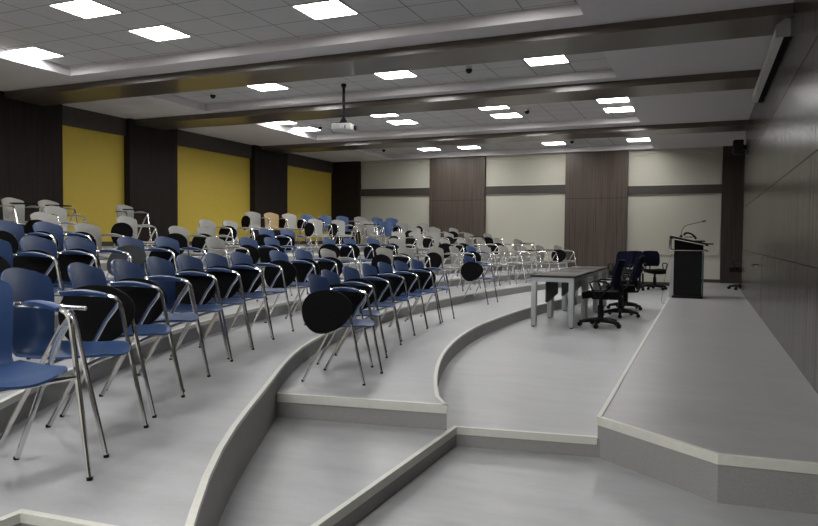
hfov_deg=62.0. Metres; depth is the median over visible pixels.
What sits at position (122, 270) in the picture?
chair
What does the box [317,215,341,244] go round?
chair
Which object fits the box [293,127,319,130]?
ceiling light
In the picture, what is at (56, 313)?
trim
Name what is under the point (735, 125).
beam
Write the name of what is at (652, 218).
wall panel
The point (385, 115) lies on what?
ceiling light
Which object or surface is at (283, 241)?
chair
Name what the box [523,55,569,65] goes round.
ceiling light
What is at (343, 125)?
projector
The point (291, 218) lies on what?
chair
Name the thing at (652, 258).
office chair
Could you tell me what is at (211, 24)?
ceiling tiles
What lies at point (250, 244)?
chair
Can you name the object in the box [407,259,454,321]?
chair
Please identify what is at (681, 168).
roller blind
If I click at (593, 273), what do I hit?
desk
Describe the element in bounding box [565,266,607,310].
desk
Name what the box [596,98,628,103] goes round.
ceiling light
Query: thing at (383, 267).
chair
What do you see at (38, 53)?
diffuser
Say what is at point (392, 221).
chair
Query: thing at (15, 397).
trim
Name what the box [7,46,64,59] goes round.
ceiling light
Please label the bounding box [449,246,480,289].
chair
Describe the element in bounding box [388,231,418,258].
chair
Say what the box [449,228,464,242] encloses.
chair
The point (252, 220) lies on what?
chair
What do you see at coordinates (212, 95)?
detector
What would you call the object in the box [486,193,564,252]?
wall panel
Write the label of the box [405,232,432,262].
chair
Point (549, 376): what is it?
floor
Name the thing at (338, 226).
chair
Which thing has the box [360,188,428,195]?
trim
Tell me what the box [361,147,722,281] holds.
wall
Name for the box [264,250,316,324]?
chair
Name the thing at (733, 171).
pillar
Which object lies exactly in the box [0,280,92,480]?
chair
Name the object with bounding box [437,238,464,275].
chair
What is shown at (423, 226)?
chair
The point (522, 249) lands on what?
chair
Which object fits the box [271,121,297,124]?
ceiling light
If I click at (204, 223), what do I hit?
chair
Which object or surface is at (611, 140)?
ceiling tiles
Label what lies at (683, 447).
trim
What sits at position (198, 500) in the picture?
trim
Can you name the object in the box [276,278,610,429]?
floor
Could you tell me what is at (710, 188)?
trim
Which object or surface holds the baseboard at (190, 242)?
attached to the wall at (212, 186)
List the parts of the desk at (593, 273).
leg, modesty panel, leg, frame, leg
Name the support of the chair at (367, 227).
on the floor at (103, 265)
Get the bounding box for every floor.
[0,267,566,432]
[0,273,602,525]
[55,261,565,327]
[57,256,530,291]
[64,244,426,256]
[99,251,481,270]
[218,286,668,525]
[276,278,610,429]
[354,446,817,525]
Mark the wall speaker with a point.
(739, 147)
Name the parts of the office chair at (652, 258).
backrest, seat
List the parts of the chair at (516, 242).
backrest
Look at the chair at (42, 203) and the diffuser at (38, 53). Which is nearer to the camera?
the diffuser at (38, 53)
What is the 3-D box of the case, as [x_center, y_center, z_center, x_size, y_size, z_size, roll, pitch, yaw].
[4.872,-2.638,9.251,0.146,0.200,3.940,1,2,23]
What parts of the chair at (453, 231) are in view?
backrest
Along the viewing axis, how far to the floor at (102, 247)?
16.49 m
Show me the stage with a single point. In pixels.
(709, 373)
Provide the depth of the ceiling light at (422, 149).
20.66 m
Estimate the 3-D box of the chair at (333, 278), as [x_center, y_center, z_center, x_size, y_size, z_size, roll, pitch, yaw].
[-0.523,0.479,6.190,0.559,0.832,0.575,1,2,13]
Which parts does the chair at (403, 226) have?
backrest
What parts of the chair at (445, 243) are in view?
backrest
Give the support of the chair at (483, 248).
on the floor at (151, 476)
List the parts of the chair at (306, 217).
backrest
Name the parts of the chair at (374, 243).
backrest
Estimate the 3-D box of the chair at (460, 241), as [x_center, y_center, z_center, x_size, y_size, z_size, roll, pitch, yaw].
[1.398,-0.155,15.841,0.559,0.832,0.575,2,3,34]
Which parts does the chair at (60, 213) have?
backrest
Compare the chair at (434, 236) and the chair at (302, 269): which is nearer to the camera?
the chair at (302, 269)
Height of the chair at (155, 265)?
0.832 m
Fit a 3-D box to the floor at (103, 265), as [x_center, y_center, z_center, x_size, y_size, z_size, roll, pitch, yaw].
[-3.827,-0.061,13.486,5.689,0.170,19.330,1,2,23]
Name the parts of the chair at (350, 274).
backrest, leg, armrest, seat, leg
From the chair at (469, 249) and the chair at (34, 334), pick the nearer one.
the chair at (34, 334)
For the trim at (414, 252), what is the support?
attached to the floor at (103, 265)
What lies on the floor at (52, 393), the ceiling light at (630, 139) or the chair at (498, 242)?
the chair at (498, 242)
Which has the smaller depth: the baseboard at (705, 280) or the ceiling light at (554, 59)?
the ceiling light at (554, 59)
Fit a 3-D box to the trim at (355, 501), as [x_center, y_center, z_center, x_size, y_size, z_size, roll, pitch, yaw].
[-0.611,1.262,1.433,0.990,0.050,7.069,1,2,23]
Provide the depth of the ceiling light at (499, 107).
14.04 m
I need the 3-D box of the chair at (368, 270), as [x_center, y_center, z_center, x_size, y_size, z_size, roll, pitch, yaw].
[-0.263,0.425,7.694,0.559,0.832,0.575,1,2,18]
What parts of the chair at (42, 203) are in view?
backrest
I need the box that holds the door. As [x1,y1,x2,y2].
[751,253,761,317]
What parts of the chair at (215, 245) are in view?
backrest, leg, armrest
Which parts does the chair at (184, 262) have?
leg, backrest, arm rail, leg, armrest, leg, seat, leg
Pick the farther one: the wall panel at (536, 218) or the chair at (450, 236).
the wall panel at (536, 218)
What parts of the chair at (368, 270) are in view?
backrest, armrest, leg, seat, leg, leg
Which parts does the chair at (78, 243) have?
backrest, arm rail, seat, armrest, leg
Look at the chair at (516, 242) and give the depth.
17.91 m
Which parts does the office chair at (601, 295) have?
armrest, seat, armrest, backrest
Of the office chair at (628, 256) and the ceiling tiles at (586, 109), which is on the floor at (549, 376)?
the office chair at (628, 256)
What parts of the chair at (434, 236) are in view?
backrest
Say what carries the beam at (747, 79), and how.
attached to the ceiling
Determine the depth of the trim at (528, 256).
16.90 m
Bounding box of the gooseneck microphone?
[680,220,705,236]
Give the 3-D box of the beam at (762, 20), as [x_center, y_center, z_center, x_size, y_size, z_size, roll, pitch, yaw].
[-1.481,-2.884,10.129,12.523,0.110,0.800,1,2,23]
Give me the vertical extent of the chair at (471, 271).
0.832 m
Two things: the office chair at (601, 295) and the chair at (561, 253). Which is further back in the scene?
the chair at (561, 253)
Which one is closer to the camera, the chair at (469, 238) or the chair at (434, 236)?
the chair at (434, 236)
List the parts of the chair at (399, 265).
backrest, leg, armrest, seat, leg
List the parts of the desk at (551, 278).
leg, leg, modesty panel, frame, leg, leg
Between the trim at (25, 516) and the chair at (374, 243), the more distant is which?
the chair at (374, 243)
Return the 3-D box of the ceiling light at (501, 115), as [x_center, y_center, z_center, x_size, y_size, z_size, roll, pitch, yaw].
[2.128,-3.219,14.874,0.615,0.012,0.540,1,2,23]
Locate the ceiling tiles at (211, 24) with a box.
[0,0,576,66]
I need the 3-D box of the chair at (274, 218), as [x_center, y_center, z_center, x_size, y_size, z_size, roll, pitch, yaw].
[-3.269,-0.828,16.716,0.541,0.832,0.559,-1,3,-42]
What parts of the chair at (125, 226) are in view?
backrest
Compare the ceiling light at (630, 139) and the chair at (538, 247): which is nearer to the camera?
the chair at (538, 247)
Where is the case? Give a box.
[752,18,790,102]
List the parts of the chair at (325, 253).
backrest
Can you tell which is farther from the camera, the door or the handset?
the handset
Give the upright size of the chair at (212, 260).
0.832 m
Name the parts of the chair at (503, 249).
backrest, leg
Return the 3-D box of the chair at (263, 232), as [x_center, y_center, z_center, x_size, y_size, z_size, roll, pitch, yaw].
[-2.297,-0.182,11.701,0.559,0.832,0.575,2,2,27]
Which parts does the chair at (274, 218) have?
backrest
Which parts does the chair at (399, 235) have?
backrest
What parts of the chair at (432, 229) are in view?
backrest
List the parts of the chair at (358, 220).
backrest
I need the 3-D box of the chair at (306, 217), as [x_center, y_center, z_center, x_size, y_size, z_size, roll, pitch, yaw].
[-2.558,-0.861,17.767,0.575,0.832,0.559,-1,3,-40]
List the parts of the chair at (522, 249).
backrest, leg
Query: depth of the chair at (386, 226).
18.80 m
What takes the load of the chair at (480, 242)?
on the floor at (52, 393)
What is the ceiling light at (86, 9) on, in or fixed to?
attached to the ceiling tiles at (211, 24)
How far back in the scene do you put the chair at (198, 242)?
10.06 m
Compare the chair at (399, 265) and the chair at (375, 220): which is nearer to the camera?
the chair at (399, 265)
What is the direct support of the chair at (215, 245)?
on the floor at (52, 393)
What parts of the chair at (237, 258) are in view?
backrest, leg, leg, armrest, seat, leg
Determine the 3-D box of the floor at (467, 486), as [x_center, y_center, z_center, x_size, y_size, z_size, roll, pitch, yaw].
[-1.306,1.111,9.605,14.040,0.100,25.130,1,2,23]
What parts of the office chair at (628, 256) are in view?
backrest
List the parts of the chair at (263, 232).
backrest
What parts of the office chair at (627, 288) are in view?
seat, armrest, backrest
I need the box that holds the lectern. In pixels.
[669,236,713,298]
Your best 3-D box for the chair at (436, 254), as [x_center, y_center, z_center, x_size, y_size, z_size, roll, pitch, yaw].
[0.647,0.107,12.676,0.559,0.832,0.575,2,3,43]
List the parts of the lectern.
panel, shelf rail, edge panel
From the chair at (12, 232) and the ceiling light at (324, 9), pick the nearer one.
the chair at (12, 232)
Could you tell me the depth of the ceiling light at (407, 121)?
15.85 m
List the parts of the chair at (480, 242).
backrest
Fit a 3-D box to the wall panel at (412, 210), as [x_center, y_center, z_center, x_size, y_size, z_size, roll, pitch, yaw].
[-0.477,-1.321,22.501,2.500,1.814,0.040,1,2,23]
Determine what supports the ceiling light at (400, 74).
attached to the ceiling tiles at (596, 60)
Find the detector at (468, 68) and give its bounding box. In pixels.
[466,66,471,73]
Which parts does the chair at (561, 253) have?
backrest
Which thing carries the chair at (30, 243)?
on the floor at (52, 393)
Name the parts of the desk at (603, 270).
leg, modesty panel, frame, leg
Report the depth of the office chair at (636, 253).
17.62 m
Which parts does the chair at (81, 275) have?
leg, backrest, arm rail, leg, armrest, leg, seat, leg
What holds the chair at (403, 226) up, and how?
on the floor at (103, 265)
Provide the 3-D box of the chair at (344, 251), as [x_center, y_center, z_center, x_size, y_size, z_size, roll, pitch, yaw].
[-0.891,-0.034,12.087,0.559,0.832,0.575,2,2,27]
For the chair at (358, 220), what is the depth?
19.52 m
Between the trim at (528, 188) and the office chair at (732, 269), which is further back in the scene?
the trim at (528, 188)
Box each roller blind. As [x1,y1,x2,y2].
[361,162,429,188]
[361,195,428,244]
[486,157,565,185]
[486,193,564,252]
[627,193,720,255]
[629,151,721,185]
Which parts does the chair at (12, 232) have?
backrest, armrest, leg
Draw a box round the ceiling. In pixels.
[0,0,793,161]
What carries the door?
in the wall at (780, 216)
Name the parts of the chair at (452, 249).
backrest, leg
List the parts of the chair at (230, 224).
backrest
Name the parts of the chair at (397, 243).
backrest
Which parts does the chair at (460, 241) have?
backrest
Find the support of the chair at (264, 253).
on the floor at (52, 393)
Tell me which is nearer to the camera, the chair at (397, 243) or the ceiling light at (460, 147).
the chair at (397, 243)
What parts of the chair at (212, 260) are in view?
leg, backrest, arm rail, armrest, leg, leg, seat, leg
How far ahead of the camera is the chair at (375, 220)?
20.13 m
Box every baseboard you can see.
[64,241,322,246]
[641,279,719,285]
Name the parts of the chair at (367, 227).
backrest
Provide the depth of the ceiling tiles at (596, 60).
11.55 m
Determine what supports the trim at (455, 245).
attached to the floor at (102, 247)
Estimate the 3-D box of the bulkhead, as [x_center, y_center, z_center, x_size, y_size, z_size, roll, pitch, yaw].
[-7.442,-2.873,12.046,0.060,0.376,24.400,1,2,23]
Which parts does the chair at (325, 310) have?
leg, backrest, leg, armrest, arm rail, leg, seat, leg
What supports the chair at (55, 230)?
on the floor at (57, 299)
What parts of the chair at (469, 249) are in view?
backrest, leg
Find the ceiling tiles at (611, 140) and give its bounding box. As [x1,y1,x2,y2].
[371,136,650,154]
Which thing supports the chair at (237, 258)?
on the floor at (151, 476)
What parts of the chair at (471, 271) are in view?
backrest, leg, seat, leg, leg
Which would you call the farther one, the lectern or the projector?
the lectern
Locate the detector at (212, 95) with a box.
[210,92,215,98]
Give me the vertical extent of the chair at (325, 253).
0.832 m
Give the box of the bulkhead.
[62,105,332,172]
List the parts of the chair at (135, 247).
backrest, leg, armrest, leg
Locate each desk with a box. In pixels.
[531,271,587,328]
[552,268,598,317]
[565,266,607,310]
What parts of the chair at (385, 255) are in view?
backrest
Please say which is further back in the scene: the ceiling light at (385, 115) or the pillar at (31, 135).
the ceiling light at (385, 115)
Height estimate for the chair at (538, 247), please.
0.832 m
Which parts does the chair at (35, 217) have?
backrest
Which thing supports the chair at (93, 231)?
on the floor at (57, 299)
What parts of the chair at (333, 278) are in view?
leg, backrest, leg, armrest, leg, seat, leg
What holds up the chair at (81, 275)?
on the floor at (151, 476)
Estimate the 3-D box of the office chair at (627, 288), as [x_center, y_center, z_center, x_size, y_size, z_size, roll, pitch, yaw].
[3.580,0.399,11.472,0.660,1.006,0.623,1,2,17]
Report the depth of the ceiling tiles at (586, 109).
15.16 m
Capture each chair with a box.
[0,197,42,224]
[0,220,58,257]
[0,239,63,359]
[0,268,148,457]
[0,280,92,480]
[13,235,98,331]
[24,212,76,245]
[32,221,91,254]
[38,200,77,237]
[44,206,86,250]
[57,236,132,283]
[58,262,184,417]
[73,223,122,276]
[106,259,210,391]
[107,236,177,276]
[111,216,157,251]
[113,204,152,247]
[145,256,232,373]
[149,236,206,271]
[166,226,206,258]
[170,254,254,359]
[192,226,235,262]
[197,219,234,257]
[199,253,274,346]
[204,237,257,300]
[219,220,258,262]
[227,252,293,337]
[235,237,285,298]
[241,212,270,238]
[255,228,293,258]
[260,237,307,295]
[263,213,288,229]
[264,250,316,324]
[277,229,313,258]
[279,213,306,245]
[291,249,338,315]
[297,214,323,245]
[301,274,382,385]
[304,219,332,252]
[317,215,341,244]
[317,248,360,280]
[317,269,387,367]
[318,237,356,268]
[328,220,355,248]
[335,216,358,244]
[340,238,373,282]
[342,266,401,350]
[354,217,375,244]
[359,221,383,248]
[361,263,414,341]
[364,238,396,258]
[371,217,391,240]
[371,247,415,298]
[378,262,427,331]
[379,221,399,243]
[385,238,418,260]
[386,218,397,238]
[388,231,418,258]
[391,260,440,325]
[393,222,418,251]
[393,247,434,295]
[405,227,427,257]
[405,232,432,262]
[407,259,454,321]
[415,223,430,250]
[423,232,450,264]
[425,246,463,292]
[427,227,445,253]
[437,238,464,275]
[444,232,464,259]
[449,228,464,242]
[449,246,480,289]
[455,238,483,273]
[461,255,497,304]
[462,233,483,263]
[463,246,496,287]
[476,239,502,272]
[478,246,510,285]
[482,233,503,262]
[491,239,518,271]
[496,245,526,283]
[511,239,537,270]
[516,245,542,279]
[535,245,559,273]
[551,245,576,269]
[577,259,625,328]
[604,257,642,317]
[607,251,633,279]
[607,256,645,309]
[623,251,644,290]
[642,251,667,289]
[727,260,741,289]
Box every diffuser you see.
[11,48,60,58]
[492,113,520,117]
[543,142,564,144]
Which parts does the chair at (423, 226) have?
backrest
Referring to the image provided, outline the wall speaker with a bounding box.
[733,139,745,154]
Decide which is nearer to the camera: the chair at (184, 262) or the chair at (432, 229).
the chair at (184, 262)
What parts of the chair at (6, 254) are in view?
backrest, arm rail, armrest, leg, leg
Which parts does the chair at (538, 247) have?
backrest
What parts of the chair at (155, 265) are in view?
backrest, leg, arm rail, leg, armrest, leg, seat, leg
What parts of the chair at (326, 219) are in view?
backrest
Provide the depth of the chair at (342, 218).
19.03 m
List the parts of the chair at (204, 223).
backrest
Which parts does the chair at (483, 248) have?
backrest, leg, leg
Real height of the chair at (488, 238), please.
0.832 m
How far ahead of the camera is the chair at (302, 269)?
8.37 m
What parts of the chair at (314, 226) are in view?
backrest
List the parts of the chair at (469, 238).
backrest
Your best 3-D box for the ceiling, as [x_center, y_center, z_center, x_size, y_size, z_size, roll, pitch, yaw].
[-1.270,-3.037,9.450,13.840,0.250,24.930,1,2,23]
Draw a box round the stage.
[597,282,817,514]
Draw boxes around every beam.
[4,3,792,105]
[135,69,760,129]
[261,120,748,153]
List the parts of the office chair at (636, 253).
backrest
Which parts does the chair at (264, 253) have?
backrest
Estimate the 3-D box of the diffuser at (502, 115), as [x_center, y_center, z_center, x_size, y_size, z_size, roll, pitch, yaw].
[2.128,-3.220,14.874,0.579,0.006,0.504,1,2,23]
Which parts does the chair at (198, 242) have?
backrest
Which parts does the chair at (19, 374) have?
backrest, seat, arm rail, leg, armrest, leg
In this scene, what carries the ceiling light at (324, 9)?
attached to the ceiling tiles at (211, 24)
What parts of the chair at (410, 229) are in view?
backrest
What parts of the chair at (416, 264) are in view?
leg, backrest, leg, leg, seat, leg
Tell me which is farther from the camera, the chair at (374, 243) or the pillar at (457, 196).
the pillar at (457, 196)
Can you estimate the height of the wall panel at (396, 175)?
0.825 m
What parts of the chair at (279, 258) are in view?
leg, backrest, seat, leg, leg, armrest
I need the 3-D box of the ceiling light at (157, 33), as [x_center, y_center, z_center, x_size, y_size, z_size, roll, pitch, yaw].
[-3.307,-3.048,9.042,0.615,0.012,0.540,1,2,23]
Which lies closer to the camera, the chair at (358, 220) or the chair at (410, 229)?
the chair at (410, 229)
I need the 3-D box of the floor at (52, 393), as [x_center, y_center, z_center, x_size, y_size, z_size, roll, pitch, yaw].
[-2.224,0.428,12.811,9.188,0.170,19.330,1,2,23]
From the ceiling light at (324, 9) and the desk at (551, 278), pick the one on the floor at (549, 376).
the desk at (551, 278)
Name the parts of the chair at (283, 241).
backrest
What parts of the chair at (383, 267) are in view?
backrest, leg, armrest, seat, leg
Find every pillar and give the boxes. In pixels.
[0,91,62,227]
[124,118,177,245]
[250,145,287,238]
[331,161,360,243]
[429,156,485,249]
[720,146,744,283]
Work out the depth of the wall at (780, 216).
7.18 m
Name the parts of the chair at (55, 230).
backrest, armrest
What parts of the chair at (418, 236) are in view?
backrest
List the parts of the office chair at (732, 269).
seat, armrest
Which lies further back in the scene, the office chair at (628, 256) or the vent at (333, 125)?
the office chair at (628, 256)
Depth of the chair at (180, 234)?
9.59 m
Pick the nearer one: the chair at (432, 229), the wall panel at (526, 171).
the chair at (432, 229)
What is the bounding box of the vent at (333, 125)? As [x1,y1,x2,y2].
[332,124,339,127]
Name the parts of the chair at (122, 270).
backrest, arm rail, leg, armrest, seat, leg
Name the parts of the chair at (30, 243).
backrest, seat, arm rail, leg, armrest, leg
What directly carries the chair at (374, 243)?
on the floor at (52, 393)
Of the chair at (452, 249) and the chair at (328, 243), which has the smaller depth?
the chair at (328, 243)
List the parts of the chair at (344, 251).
backrest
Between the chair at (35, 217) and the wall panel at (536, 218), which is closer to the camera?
the chair at (35, 217)
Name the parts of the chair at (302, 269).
leg, backrest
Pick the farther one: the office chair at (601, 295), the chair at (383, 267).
the office chair at (601, 295)
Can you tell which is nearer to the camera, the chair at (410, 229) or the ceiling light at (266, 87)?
the ceiling light at (266, 87)
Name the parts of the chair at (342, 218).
backrest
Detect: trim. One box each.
[0,271,547,409]
[0,509,115,525]
[55,262,564,314]
[65,245,455,249]
[100,252,425,262]
[109,256,529,277]
[185,274,600,525]
[277,393,446,413]
[311,426,596,525]
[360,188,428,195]
[434,281,610,407]
[485,185,564,193]
[597,297,817,474]
[628,184,721,194]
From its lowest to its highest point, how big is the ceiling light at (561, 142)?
0.012 m
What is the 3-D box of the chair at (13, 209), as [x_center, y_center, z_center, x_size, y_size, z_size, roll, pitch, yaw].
[-6.171,-0.635,10.876,0.588,0.832,0.574,1,2,20]
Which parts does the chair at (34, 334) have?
backrest, leg, seat, arm rail, leg, armrest, leg, leg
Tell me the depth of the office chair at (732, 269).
16.07 m
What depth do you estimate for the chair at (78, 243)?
5.91 m
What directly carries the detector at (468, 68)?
attached to the ceiling tiles at (596, 60)
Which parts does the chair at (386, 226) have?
backrest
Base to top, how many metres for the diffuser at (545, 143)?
0.006 m
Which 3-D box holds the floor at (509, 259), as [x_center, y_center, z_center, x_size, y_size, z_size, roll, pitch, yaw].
[-3.275,0.103,13.253,6.895,0.170,19.330,1,2,23]
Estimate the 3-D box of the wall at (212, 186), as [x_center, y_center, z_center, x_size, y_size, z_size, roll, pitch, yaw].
[-7.551,-1.130,12.223,0.200,4.076,24.530,1,2,23]
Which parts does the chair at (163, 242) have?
backrest, armrest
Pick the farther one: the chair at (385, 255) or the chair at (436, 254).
the chair at (436, 254)
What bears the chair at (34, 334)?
on the floor at (151, 476)
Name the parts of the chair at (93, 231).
backrest, leg, seat, armrest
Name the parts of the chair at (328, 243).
backrest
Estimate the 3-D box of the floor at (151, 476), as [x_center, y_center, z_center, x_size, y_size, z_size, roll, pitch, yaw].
[-2.202,0.758,11.614,10.190,0.440,21.530,1,2,23]
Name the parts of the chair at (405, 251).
backrest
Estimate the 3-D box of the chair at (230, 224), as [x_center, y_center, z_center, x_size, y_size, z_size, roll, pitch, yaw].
[-3.128,-0.369,12.505,0.559,0.832,0.575,1,2,25]
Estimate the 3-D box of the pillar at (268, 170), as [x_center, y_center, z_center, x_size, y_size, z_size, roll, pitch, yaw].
[-4.069,-1.334,19.834,0.170,3.976,1.630,1,2,23]
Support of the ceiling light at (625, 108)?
attached to the ceiling tiles at (586, 109)
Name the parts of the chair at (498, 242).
backrest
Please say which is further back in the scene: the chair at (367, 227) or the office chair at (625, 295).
the chair at (367, 227)
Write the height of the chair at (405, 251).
0.832 m
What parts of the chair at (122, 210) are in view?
backrest, leg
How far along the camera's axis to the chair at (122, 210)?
13.16 m
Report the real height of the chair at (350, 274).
0.832 m
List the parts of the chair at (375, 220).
backrest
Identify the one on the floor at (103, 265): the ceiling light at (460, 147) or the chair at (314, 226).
the chair at (314, 226)
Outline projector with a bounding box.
[331,83,356,132]
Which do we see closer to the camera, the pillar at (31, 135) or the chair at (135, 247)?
the chair at (135, 247)
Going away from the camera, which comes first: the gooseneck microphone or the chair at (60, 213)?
the chair at (60, 213)
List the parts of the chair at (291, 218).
backrest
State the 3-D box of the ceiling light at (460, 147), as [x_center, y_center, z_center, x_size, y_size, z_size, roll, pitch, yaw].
[1.774,-3.418,20.136,0.615,0.012,0.540,1,2,23]
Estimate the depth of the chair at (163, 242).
7.61 m
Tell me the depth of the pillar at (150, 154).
15.46 m
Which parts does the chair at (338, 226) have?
backrest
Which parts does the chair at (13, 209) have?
backrest, leg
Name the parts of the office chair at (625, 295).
seat, backrest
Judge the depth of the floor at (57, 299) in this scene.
17.71 m
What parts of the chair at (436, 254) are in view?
backrest, seat, leg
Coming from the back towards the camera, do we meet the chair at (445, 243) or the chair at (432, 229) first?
the chair at (432, 229)
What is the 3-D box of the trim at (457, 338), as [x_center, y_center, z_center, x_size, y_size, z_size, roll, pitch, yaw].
[2.696,0.702,12.282,0.927,0.023,16.135,1,2,21]
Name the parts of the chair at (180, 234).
backrest, seat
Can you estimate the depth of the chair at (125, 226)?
10.19 m
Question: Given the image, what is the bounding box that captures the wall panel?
[564,150,628,279]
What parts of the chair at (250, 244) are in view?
backrest, leg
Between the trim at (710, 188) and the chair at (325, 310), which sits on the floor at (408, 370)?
the chair at (325, 310)
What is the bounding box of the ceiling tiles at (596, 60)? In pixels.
[170,52,611,103]
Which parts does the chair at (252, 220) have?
backrest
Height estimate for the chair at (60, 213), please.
0.832 m
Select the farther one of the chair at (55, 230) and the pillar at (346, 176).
the pillar at (346, 176)
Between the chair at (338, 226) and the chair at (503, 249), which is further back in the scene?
the chair at (338, 226)
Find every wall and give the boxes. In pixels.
[62,125,330,241]
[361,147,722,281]
[741,0,817,393]
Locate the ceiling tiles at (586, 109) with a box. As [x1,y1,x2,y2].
[284,100,636,134]
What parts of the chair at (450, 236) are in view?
backrest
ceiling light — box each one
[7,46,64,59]
[48,0,122,18]
[127,25,191,41]
[247,83,289,90]
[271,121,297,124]
[291,0,358,19]
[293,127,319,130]
[371,114,399,116]
[375,70,417,79]
[386,119,418,124]
[416,148,440,150]
[457,146,480,148]
[479,106,509,109]
[489,112,522,118]
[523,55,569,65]
[541,141,565,144]
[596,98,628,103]
[603,106,633,112]
[626,138,649,141]
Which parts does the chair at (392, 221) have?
backrest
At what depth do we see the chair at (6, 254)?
5.04 m
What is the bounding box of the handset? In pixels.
[683,232,696,238]
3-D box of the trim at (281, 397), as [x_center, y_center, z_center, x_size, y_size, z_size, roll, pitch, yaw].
[-0.343,0.976,4.753,1.237,0.060,0.030,1,2,14]

